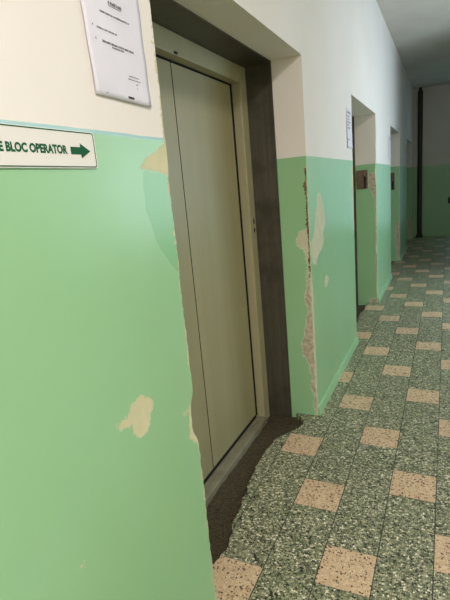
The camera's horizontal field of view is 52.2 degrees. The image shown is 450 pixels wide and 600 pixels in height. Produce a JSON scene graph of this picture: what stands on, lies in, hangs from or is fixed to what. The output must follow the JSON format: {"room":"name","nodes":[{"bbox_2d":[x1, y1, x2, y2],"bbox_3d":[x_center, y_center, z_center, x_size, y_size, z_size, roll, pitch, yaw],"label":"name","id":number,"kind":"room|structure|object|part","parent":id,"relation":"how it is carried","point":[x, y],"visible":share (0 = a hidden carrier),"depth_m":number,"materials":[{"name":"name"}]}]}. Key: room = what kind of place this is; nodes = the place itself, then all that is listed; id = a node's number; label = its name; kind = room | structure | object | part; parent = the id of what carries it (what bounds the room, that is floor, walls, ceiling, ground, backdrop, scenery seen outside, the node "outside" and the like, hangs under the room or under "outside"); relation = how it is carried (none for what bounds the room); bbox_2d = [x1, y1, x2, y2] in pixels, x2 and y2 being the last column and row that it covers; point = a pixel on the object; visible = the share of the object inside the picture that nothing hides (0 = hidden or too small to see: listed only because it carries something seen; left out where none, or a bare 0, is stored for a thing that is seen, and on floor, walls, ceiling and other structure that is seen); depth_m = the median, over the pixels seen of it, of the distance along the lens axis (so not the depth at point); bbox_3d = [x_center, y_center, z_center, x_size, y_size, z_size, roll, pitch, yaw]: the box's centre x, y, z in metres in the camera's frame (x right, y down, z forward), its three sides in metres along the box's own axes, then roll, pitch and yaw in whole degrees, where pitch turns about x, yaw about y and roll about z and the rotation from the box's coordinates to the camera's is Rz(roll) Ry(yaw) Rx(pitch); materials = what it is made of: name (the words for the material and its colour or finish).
{"room":"hospital interior","nodes":[
{"label":"hospital interior","id":0,"kind":"room"},
{"bbox_2d":[0,0,412,599],"bbox_3d":[0.967,-1.254,4.280,0.560,3.390,14.900,1,15,26],"label":"wall","id":1,"kind":"structure","parent":0,"point":[102,491],"depth_m":1.18,"materials":[{"name":"paint"}]},
{"bbox_2d":[0,123,97,167],"bbox_3d":[-0.362,-0.295,0.890,0.004,0.076,0.331,1,15,26],"label":"direction sign","id":2,"kind":"object","parent":1,"relation":"attached to","point":[21,146],"visible":1,"depth_m":0.90,"materials":[{"name":"white plastic"}]},
{"bbox_2d":[81,0,151,107],"bbox_3d":[-0.259,-0.631,1.087,0.004,0.305,0.230,1,15,26],"label":"paper notice","id":3,"kind":"object","parent":1,"relation":"attached to","point":[113,27],"visible":1,"depth_m":1.09,"materials":[{"name":"grey paper"}]},
{"bbox_2d":[149,0,291,506],"bbox_3d":[-0.090,-0.083,2.203,0.288,2.179,1.470,1,15,26],"label":"entrance","id":4,"kind":"object","parent":1,"relation":"attached to","point":[216,91],"visible":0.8,"depth_m":2.50,"materials":[{"name":"metal"}]},
{"bbox_3d":[-0.296,0.008,1.968,0.030,2.004,0.624,1,15,26],"label":"door panel","id":5,"kind":"part","parent":4,"relation":"part of","materials":[{"name":"beige paint"}]},
{"bbox_3d":[-0.134,-0.088,2.223,0.075,2.157,1.457,1,15,26],"label":"door frame","id":6,"kind":"part","parent":4,"relation":"part of","materials":[{"name":"beige paint"}]},
{"bbox_3d":[-0.031,-0.145,2.516,0.030,2.004,0.624,1,15,26],"label":"door panel","id":7,"kind":"part","parent":4,"relation":"part of","materials":[{"name":"beige paint"}]},
{"bbox_3d":[-0.052,0.945,2.473,0.128,0.056,1.275,1,15,26],"label":"sill","id":8,"kind":"part","parent":4,"relation":"part of","materials":[{"name":"metal"}]},
{"bbox_2d":[318,336,358,415],"bbox_3d":[0.907,0.548,3.576,0.030,0.090,1.452,1,15,26],"label":"baseboard","id":9,"kind":"structure","parent":1,"relation":"attached to","point":[326,397],"depth_m":3.38,"materials":[{"name":"paint"}]},
{"bbox_2d":[346,107,352,148],"bbox_3d":[0.998,-1.374,3.681,0.004,0.300,0.215,1,15,26],"label":"paper notice","id":10,"kind":"object","parent":1,"relation":"attached to","point":[348,111],"visible":1,"depth_m":3.68,"materials":[{"name":"grey paper"}]},
{"bbox_2d":[352,116,357,305],"bbox_3d":[1.118,-0.797,4.758,0.234,2.179,1.439,1,15,26],"label":"entrance","id":11,"kind":"object","parent":1,"relation":"attached to","point":[353,133],"visible":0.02,"depth_m":5.32,"materials":[{"name":"metal"}]},
{"bbox_2d":[356,170,367,188],"bbox_3d":[1.552,-1.363,5.205,0.123,0.205,0.016,1,15,26],"label":"panel","id":12,"kind":"object","parent":1,"relation":"attached to","point":[362,175],"visible":1,"depth_m":5.20,"materials":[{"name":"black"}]},
{"bbox_2d":[378,274,391,302],"bbox_3d":[2.139,-0.166,6.120,0.030,0.090,1.482,1,15,26],"label":"baseboard","id":13,"kind":"structure","parent":1,"relation":"attached to","point":[390,277],"depth_m":5.95,"materials":[{"name":"paint"}]},
{"bbox_2d":[389,136,390,158],"bbox_3d":[2.238,-2.072,6.242,0.004,0.300,0.215,1,15,26],"label":"paper notice","id":14,"kind":"object","parent":1,"relation":"attached to","point":[389,136],"visible":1,"depth_m":6.22,"materials":[{"name":"grey paper"}]},
{"bbox_2d":[391,173,394,189],"bbox_3d":[2.826,-2.000,7.755,0.066,0.285,0.016,1,15,26],"label":"panel","id":15,"kind":"object","parent":1,"relation":"attached to","point":[392,174],"visible":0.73,"depth_m":7.75,"materials":[{"name":"black"}]},
{"bbox_2d":[400,246,406,260],"bbox_3d":[3.375,-0.882,8.672,0.030,0.090,1.492,1,15,26],"label":"baseboard","id":16,"kind":"structure","parent":1,"relation":"attached to","point":[405,249],"depth_m":8.51,"materials":[{"name":"paint"}]},
{"bbox_2d":[206,415,302,564],"bbox_3d":[0.070,0.944,2.413,0.440,0.040,1.471,1,15,26],"label":"floor","id":17,"kind":"structure","parent":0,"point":[223,508],"depth_m":2.37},
{"bbox_2d":[212,236,449,599],"bbox_3d":[2.700,0.369,3.838,3.387,0.060,15.000,1,15,26],"label":"floor","id":18,"kind":"structure","parent":0,"point":[352,502],"depth_m":2.30,"materials":[{"name":"stone"}]},
{"bbox_2d":[356,305,365,321],"bbox_3d":[1.303,0.232,4.958,0.440,0.040,1.440,1,15,26],"label":"trim","id":19,"kind":"structure","parent":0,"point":[359,308],"depth_m":5.38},
{"bbox_2d":[376,0,449,88],"bbox_3d":[2.261,-2.906,3.132,3.900,0.150,15.200,1,15,26],"label":"ceiling","id":20,"kind":"structure","parent":0,"point":[419,30],"depth_m":6.29,"materials":[{"name":"white paint"}]},
{"bbox_2d":[413,83,449,236],"bbox_3d":[5.800,-3.034,9.948,3.200,3.390,0.150,1,15,26],"label":"wall","id":21,"kind":"structure","parent":0,"point":[436,99],"depth_m":10.36,"materials":[{"name":"paint"}]},
{"bbox_2d":[416,87,422,237],"bbox_3d":[4.423,-3.064,10.429,0.150,3.270,0.160,1,15,26],"label":"pipe","id":22,"kind":"object","parent":21,"relation":"attached to","point":[420,92],"visible":1,"depth_m":10.39,"materials":[{"name":"black metal"}]}
]}

